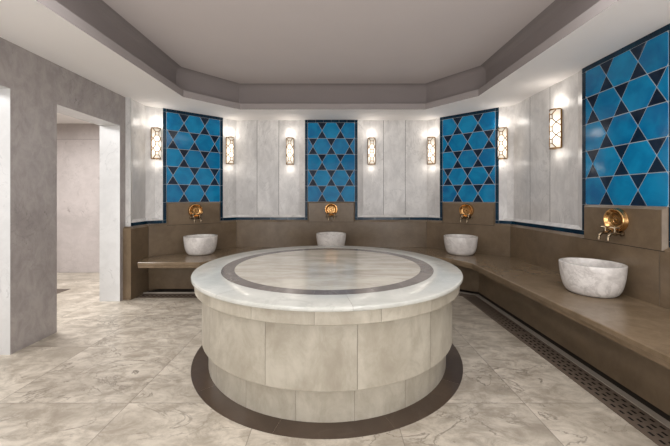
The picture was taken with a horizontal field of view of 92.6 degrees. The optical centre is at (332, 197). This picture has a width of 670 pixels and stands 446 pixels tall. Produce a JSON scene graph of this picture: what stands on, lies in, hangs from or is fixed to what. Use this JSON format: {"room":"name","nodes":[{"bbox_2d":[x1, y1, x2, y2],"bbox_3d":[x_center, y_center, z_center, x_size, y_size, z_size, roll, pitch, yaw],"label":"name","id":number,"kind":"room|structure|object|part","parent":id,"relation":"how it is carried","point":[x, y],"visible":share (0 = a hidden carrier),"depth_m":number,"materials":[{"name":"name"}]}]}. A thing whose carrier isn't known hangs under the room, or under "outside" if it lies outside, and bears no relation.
{"room":"spa","nodes":[
{"label":"spa","id":0,"kind":"room"},
{"bbox_2d":[0,37,124,354],"bbox_3d":[-2.902,0.007,0.835,0.265,2.685,6.870,0,0,0],"label":"wall","id":1,"kind":"structure","parent":0,"point":[33,88],"depth_m":2.99,"materials":[{"name":"grey stone"}]},
{"bbox_2d":[123,220,669,309],"bbox_3d":[-0.092,0.868,1.450,5.355,0.964,8.100,0,0,0],"label":"backsplash","id":2,"kind":"structure","parent":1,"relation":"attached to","point":[648,276],"depth_m":4.70,"materials":[{"name":"brown stone"}]},
{"bbox_2d":[143,291,669,428],"bbox_3d":[-0.326,1.341,1.120,4.668,0.018,7.240,0,0,0],"label":"trim","id":3,"kind":"structure","parent":1,"relation":"attached to","point":[631,399],"depth_m":2.52,"materials":[{"name":"stone"}]},
{"bbox_2d":[57,113,92,123],"bbox_3d":[-4.617,-1.326,1.575,3.165,0.001,8.350,0,0,0],"label":"ceiling","id":4,"kind":"structure","parent":0,"point":[61,118],"depth_m":5.51,"materials":[{"name":"paint"}]},
{"bbox_2d":[57,124,99,272],"bbox_3d":[-4.617,0.007,1.580,3.165,2.685,8.360,0,0,0],"label":"wall","id":5,"kind":"structure","parent":0,"point":[78,145],"depth_m":5.75,"materials":[{"name":"stone"}]},
{"bbox_2d":[131,98,162,222],"bbox_3d":[-2.693,-0.498,4.549,0.154,1.673,0.526,0,0,18],"label":"wall","id":6,"kind":"structure","parent":0,"point":[146,172],"depth_m":4.66,"materials":[{"name":"stone"}]},
{"bbox_2d":[131,108,165,225],"bbox_3d":[-2.662,-0.474,4.563,0.134,1.721,0.567,0,0,20],"label":"trim","id":7,"kind":"structure","parent":6,"relation":"attached to","point":[164,109],"depth_m":4.79,"materials":[{"name":"teal ceramic"}]},
{"bbox_2d":[151,127,160,159],"bbox_3d":[-2.594,-0.792,4.707,0.138,0.460,0.102,0,0,-39],"label":"brass sconce","id":8,"kind":"object","parent":6,"relation":"attached to","point":[155,131],"visible":1,"depth_m":4.68,"materials":[{"name":"gold"}]},
{"bbox_2d":[166,109,219,201],"bbox_3d":[-2.195,-0.630,5.069,0.810,1.407,0.028,0,0,-39],"label":"tile panel","id":9,"kind":"object","parent":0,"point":[192,139],"visible":1,"depth_m":5.04,"materials":[{"name":"blue tile"}]},
{"bbox_2d":[223,118,304,217],"bbox_3d":[-1.171,-0.498,5.509,1.366,1.673,0.167,0,0,-6],"label":"wall","id":10,"kind":"structure","parent":0,"point":[259,183],"depth_m":5.53,"materials":[{"name":"stone"}]},
{"bbox_2d":[166,202,219,225],"bbox_3d":[-2.185,0.246,5.057,0.810,0.347,0.057,0,0,-39],"label":"backsplash","id":11,"kind":"structure","parent":10,"relation":"attached to","point":[177,213],"depth_m":4.96,"materials":[{"name":"brown stone"}]},
{"bbox_2d":[188,203,202,221],"bbox_3d":[-2.122,0.236,4.980,0.218,0.284,0.145,0,0,-39],"label":"tap","id":12,"kind":"object","parent":11,"relation":"attached to","point":[195,210],"visible":1,"depth_m":5.00,"materials":[{"name":"gold metal"}]},
{"bbox_2d":[226,137,233,164],"bbox_3d":[-1.731,-0.792,5.417,0.138,0.460,0.102,0,0,-39],"label":"brass sconce","id":13,"kind":"object","parent":10,"relation":"attached to","point":[229,140],"visible":1,"depth_m":5.38,"materials":[{"name":"gold"}]},
{"bbox_2d":[220,117,307,220],"bbox_3d":[-1.165,-0.474,5.485,1.454,1.721,0.156,0,0,-7],"label":"trim","id":14,"kind":"structure","parent":10,"relation":"attached to","point":[221,118],"depth_m":5.50,"materials":[{"name":"teal ceramic"}]},
{"bbox_2d":[286,137,293,164],"bbox_3d":[-0.740,-0.792,5.481,0.138,0.460,0.102,0,0,0],"label":"brass sconce","id":15,"kind":"object","parent":10,"relation":"attached to","point":[289,140],"visible":1,"depth_m":5.45,"materials":[{"name":"gold"}]},
{"bbox_2d":[287,138,292,163],"bbox_3d":[-0.740,-0.792,5.479,0.116,0.432,0.077,0,0,0],"label":"diffuser","id":16,"kind":"object","parent":15,"relation":"attached to","point":[289,140],"depth_m":5.44,"materials":[{"name":"beige glass"}]},
{"bbox_2d":[308,202,354,221],"bbox_3d":[-0.030,0.246,5.491,0.810,0.347,0.057,0,0,0],"label":"backsplash","id":17,"kind":"structure","parent":10,"relation":"attached to","point":[316,210],"depth_m":5.46,"materials":[{"name":"brown stone"}]},
{"bbox_2d":[325,203,337,219],"bbox_3d":[-0.030,0.236,5.391,0.218,0.284,0.145,0,0,0],"label":"tap","id":18,"kind":"object","parent":17,"relation":"attached to","point":[331,209],"visible":1,"depth_m":5.44,"materials":[{"name":"gold metal"}]},
{"bbox_2d":[308,120,354,201],"bbox_3d":[-0.030,-0.630,5.506,0.810,1.407,0.027,0,0,0],"label":"tile panel","id":19,"kind":"object","parent":10,"relation":"attached to","point":[331,143],"visible":1,"depth_m":5.49,"materials":[{"name":"tile"}]},
{"bbox_2d":[125,97,511,226],"bbox_3d":[1.604,0.007,2.386,4.532,2.685,9.142,0,0,-39],"label":"wall","id":20,"kind":"structure","parent":0,"point":[127,99],"depth_m":4.27,"materials":[{"name":"stone"}]},
{"bbox_2d":[0,273,657,445],"bbox_3d":[-1.725,1.350,1.650,8.950,0.001,8.500,0,0,0],"label":"floor","id":21,"kind":"structure","parent":0,"point":[111,373],"depth_m":2.18,"materials":[{"name":"stone"}]},
{"bbox_2d":[57,289,68,293],"bbox_3d":[-4.235,1.349,4.160,0.730,0.003,1.120,0,0,0],"label":"trim","id":22,"kind":"structure","parent":21,"relation":"in","point":[58,290],"depth_m":4.63,"materials":[{"name":"stone"}]},
{"bbox_2d":[135,293,196,297],"bbox_3d":[-2.228,1.346,4.390,0.855,0.006,0.180,0,0,0],"label":"drain grate","id":23,"kind":"object","parent":21,"relation":"on","point":[144,295],"visible":0.89,"depth_m":4.38,"materials":[{"name":"brown metal"}]},
{"bbox_2d":[191,246,462,422],"bbox_3d":[-0.047,0.981,2.937,2.300,0.738,2.300,0,0,0],"label":"platform","id":24,"kind":"object","parent":21,"relation":"on","point":[319,334],"visible":1,"depth_m":2.00,"materials":[{"name":"stone"}]},
{"bbox_2d":[191,344,462,438],"bbox_3d":[-0.047,1.349,2.937,2.300,0.002,2.300,0,0,0],"label":"trim","id":25,"kind":"structure","parent":21,"relation":"on","point":[203,384],"depth_m":1.99,"materials":[{"name":"stone"}]},
{"bbox_2d":[138,247,669,421],"bbox_3d":[-0.057,1.100,1.482,5.210,0.500,7.963,0,0,0],"label":"stone bench","id":26,"kind":"object","parent":21,"relation":"on","point":[623,339],"visible":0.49,"depth_m":2.69,"materials":[{"name":"stone"}]},
{"bbox_2d":[183,234,217,255],"bbox_3d":[-2.000,0.715,4.840,0.483,0.270,0.483,0,0,0],"label":"stone basin","id":27,"kind":"object","parent":26,"relation":"on","point":[197,244],"visible":1,"depth_m":4.66,"materials":[{"name":"stone"}]},
{"bbox_2d":[316,232,345,245],"bbox_3d":[-0.030,0.715,5.180,0.483,0.270,0.483,0,0,-21],"label":"stone basin","id":28,"kind":"object","parent":26,"relation":"on","point":[323,238],"visible":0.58,"depth_m":4.99,"materials":[{"name":"stone"}]},
{"bbox_3d":[-0.056,0.889,1.482,5.208,0.078,7.963,0,0,0],"label":"seat","id":29,"kind":"part","parent":26,"relation":"part of","materials":[{"name":"stone"}]},
{"bbox_2d":[444,234,477,255],"bbox_3d":[1.925,0.715,4.830,0.483,0.270,0.483,0,0,36],"label":"stone basin","id":30,"kind":"object","parent":26,"relation":"on","point":[455,244],"visible":1,"depth_m":4.65,"materials":[{"name":"stone"}]},
{"bbox_2d":[558,257,627,297],"bbox_3d":[2.310,0.715,2.860,0.483,0.270,0.483,0,0,12],"label":"stone basin","id":31,"kind":"object","parent":26,"relation":"on","point":[598,278],"visible":1,"depth_m":2.71,"materials":[{"name":"stone"}]},
{"bbox_2d":[459,293,475,295],"bbox_3d":[1.850,1.347,4.389,0.206,0.007,0.132,0,0,33],"label":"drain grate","id":32,"kind":"structure","parent":21,"relation":"on","point":[461,294],"depth_m":4.39,"materials":[{"name":"brown metal"}]},
{"bbox_2d":[463,296,530,333],"bbox_3d":[1.865,1.346,3.763,0.190,0.006,1.195,0,0,0],"label":"drain grate","id":33,"kind":"object","parent":21,"relation":"on","point":[508,324],"visible":1,"depth_m":3.61,"materials":[{"name":"brown metal"}]},
{"bbox_2d":[513,334,669,445],"bbox_3d":[1.865,1.346,1.630,0.190,0.006,3.060,0,0,0],"label":"drain grate","id":34,"kind":"object","parent":21,"relation":"on","point":[646,424],"visible":1,"depth_m":2.18,"materials":[{"name":"brown metal"}]},
{"bbox_2d":[103,0,554,83],"bbox_3d":[-0.040,-1.740,1.627,4.081,0.001,6.515,0,0,0],"label":"ceiling","id":35,"kind":"structure","parent":0,"point":[238,41],"depth_m":3.40,"materials":[{"name":"paint"}]},
{"bbox_2d":[36,0,617,109],"bbox_3d":[-0.040,-1.545,1.627,4.262,0.390,6.695,0,0,0],"label":"trim","id":36,"kind":"structure","parent":35,"relation":"attached to","point":[96,13],"depth_m":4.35,"materials":[{"name":"paint"}]},
{"bbox_2d":[0,0,669,120],"bbox_3d":[-0.150,-1.335,1.600,5.900,0.001,8.600,0,0,0],"label":"ceiling","id":37,"kind":"structure","parent":0,"point":[30,25],"depth_m":3.12,"materials":[{"name":"paint"}]},
{"bbox_2d":[358,118,439,217],"bbox_3d":[1.113,-0.498,5.509,1.370,1.673,0.175,0,0,7],"label":"wall","id":38,"kind":"structure","parent":0,"point":[401,183],"depth_m":5.53,"materials":[{"name":"stone"}]},
{"bbox_2d":[367,137,375,164],"bbox_3d":[0.664,-0.792,5.481,0.138,0.460,0.102,0,0,0],"label":"brass sconce","id":39,"kind":"object","parent":38,"relation":"attached to","point":[371,142],"visible":1,"depth_m":5.45,"materials":[{"name":"gold"}]},
{"bbox_2d":[355,117,442,220],"bbox_3d":[1.108,-0.474,5.485,1.457,1.721,0.166,0,0,7],"label":"trim","id":40,"kind":"structure","parent":38,"relation":"attached to","point":[441,118],"depth_m":5.50,"materials":[{"name":"teal ceramic"}]},
{"bbox_2d":[427,137,434,164],"bbox_3d":[1.656,-0.792,5.433,0.138,0.460,0.102,0,0,42],"label":"brass sconce","id":41,"kind":"object","parent":38,"relation":"attached to","point":[431,140],"visible":1,"depth_m":5.40,"materials":[{"name":"gold"}]},
{"bbox_2d":[442,202,494,225],"bbox_3d":[2.114,0.246,5.033,0.810,0.347,0.057,0,0,42],"label":"backsplash","id":42,"kind":"structure","parent":38,"relation":"attached to","point":[484,212],"depth_m":4.95,"materials":[{"name":"brown stone"}]},
{"bbox_2d":[459,204,473,221],"bbox_3d":[2.047,0.236,4.959,0.218,0.284,0.145,0,0,42],"label":"tap","id":43,"kind":"object","parent":42,"relation":"attached to","point":[465,210],"visible":1,"depth_m":4.98,"materials":[{"name":"gold metal"}]},
{"bbox_2d":[443,108,494,201],"bbox_3d":[2.124,-0.630,5.045,0.810,1.407,0.028,0,0,42],"label":"tile panel","id":44,"kind":"object","parent":38,"relation":"attached to","point":[468,138],"visible":1,"depth_m":5.01,"materials":[{"name":"tile"}]},
{"bbox_2d":[499,69,581,229],"bbox_3d":[2.540,-0.498,4.027,0.167,1.673,1.418,0,0,0],"label":"wall","id":45,"kind":"structure","parent":0,"point":[540,185],"depth_m":3.98,"materials":[{"name":"stone"}]},
{"bbox_2d":[497,127,507,159],"bbox_3d":[2.475,-0.792,4.694,0.138,0.460,0.102,0,0,42],"label":"brass sconce","id":46,"kind":"object","parent":45,"relation":"attached to","point":[502,138],"visible":1,"depth_m":4.66,"materials":[{"name":"gold"}]},
{"bbox_2d":[495,67,585,234],"bbox_3d":[2.576,-0.474,4.027,0.152,1.721,1.508,0,0,-6],"label":"trim","id":47,"kind":"structure","parent":45,"relation":"attached to","point":[568,230],"depth_m":3.52,"materials":[{"name":"teal ceramic"}]},
{"bbox_2d":[549,108,561,149],"bbox_3d":[2.566,-0.792,3.710,0.102,0.460,0.138,0,0,0],"label":"brass sconce","id":48,"kind":"object","parent":45,"relation":"attached to","point":[555,114],"visible":1,"depth_m":3.67,"materials":[{"name":"gold"}]},
{"bbox_2d":[582,205,668,251],"bbox_3d":[2.576,0.246,2.865,0.057,0.347,0.810,0,0,0],"label":"backsplash","id":49,"kind":"structure","parent":45,"relation":"attached to","point":[648,226],"depth_m":2.68,"materials":[{"name":"brown stone"}]},
{"bbox_2d":[597,208,628,240],"bbox_3d":[2.477,0.236,2.865,0.145,0.284,0.218,0,0,0],"label":"tap","id":50,"kind":"object","parent":49,"relation":"attached to","point":[616,220],"visible":1,"depth_m":2.85,"materials":[{"name":"gold metal"}]},
{"bbox_3d":[2.477,0.323,2.913,0.145,0.110,0.048,0,0,0],"label":"spout","id":51,"kind":"part","parent":50,"relation":"part of","materials":[{"name":"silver metal"}]},
{"bbox_3d":[2.477,0.323,2.817,0.145,0.110,0.048,0,0,0],"label":"spout","id":52,"kind":"part","parent":50,"relation":"part of","materials":[{"name":"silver metal"}]},
{"bbox_2d":[586,24,668,206],"bbox_3d":[2.591,-0.630,2.865,0.027,1.407,0.810,0,0,0],"label":"tile panel","id":53,"kind":"object","parent":45,"relation":"attached to","point":[627,89],"visible":1,"depth_m":2.77,"materials":[{"name":"tile"}]},
{"bbox_3d":[2.604,-0.498,1.812,0.038,1.673,1.200,0,0,0],"label":"wall","id":54,"kind":"structure","parent":0,"visible":0},
{"bbox_2d":[669,24,669,247],"bbox_3d":[2.584,-0.474,1.836,0.007,1.721,1.248,0,0,0],"label":"trim","id":55,"kind":"structure","parent":54,"relation":"attached to","point":[669,24],"depth_m":2.45,"materials":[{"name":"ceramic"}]}
]}

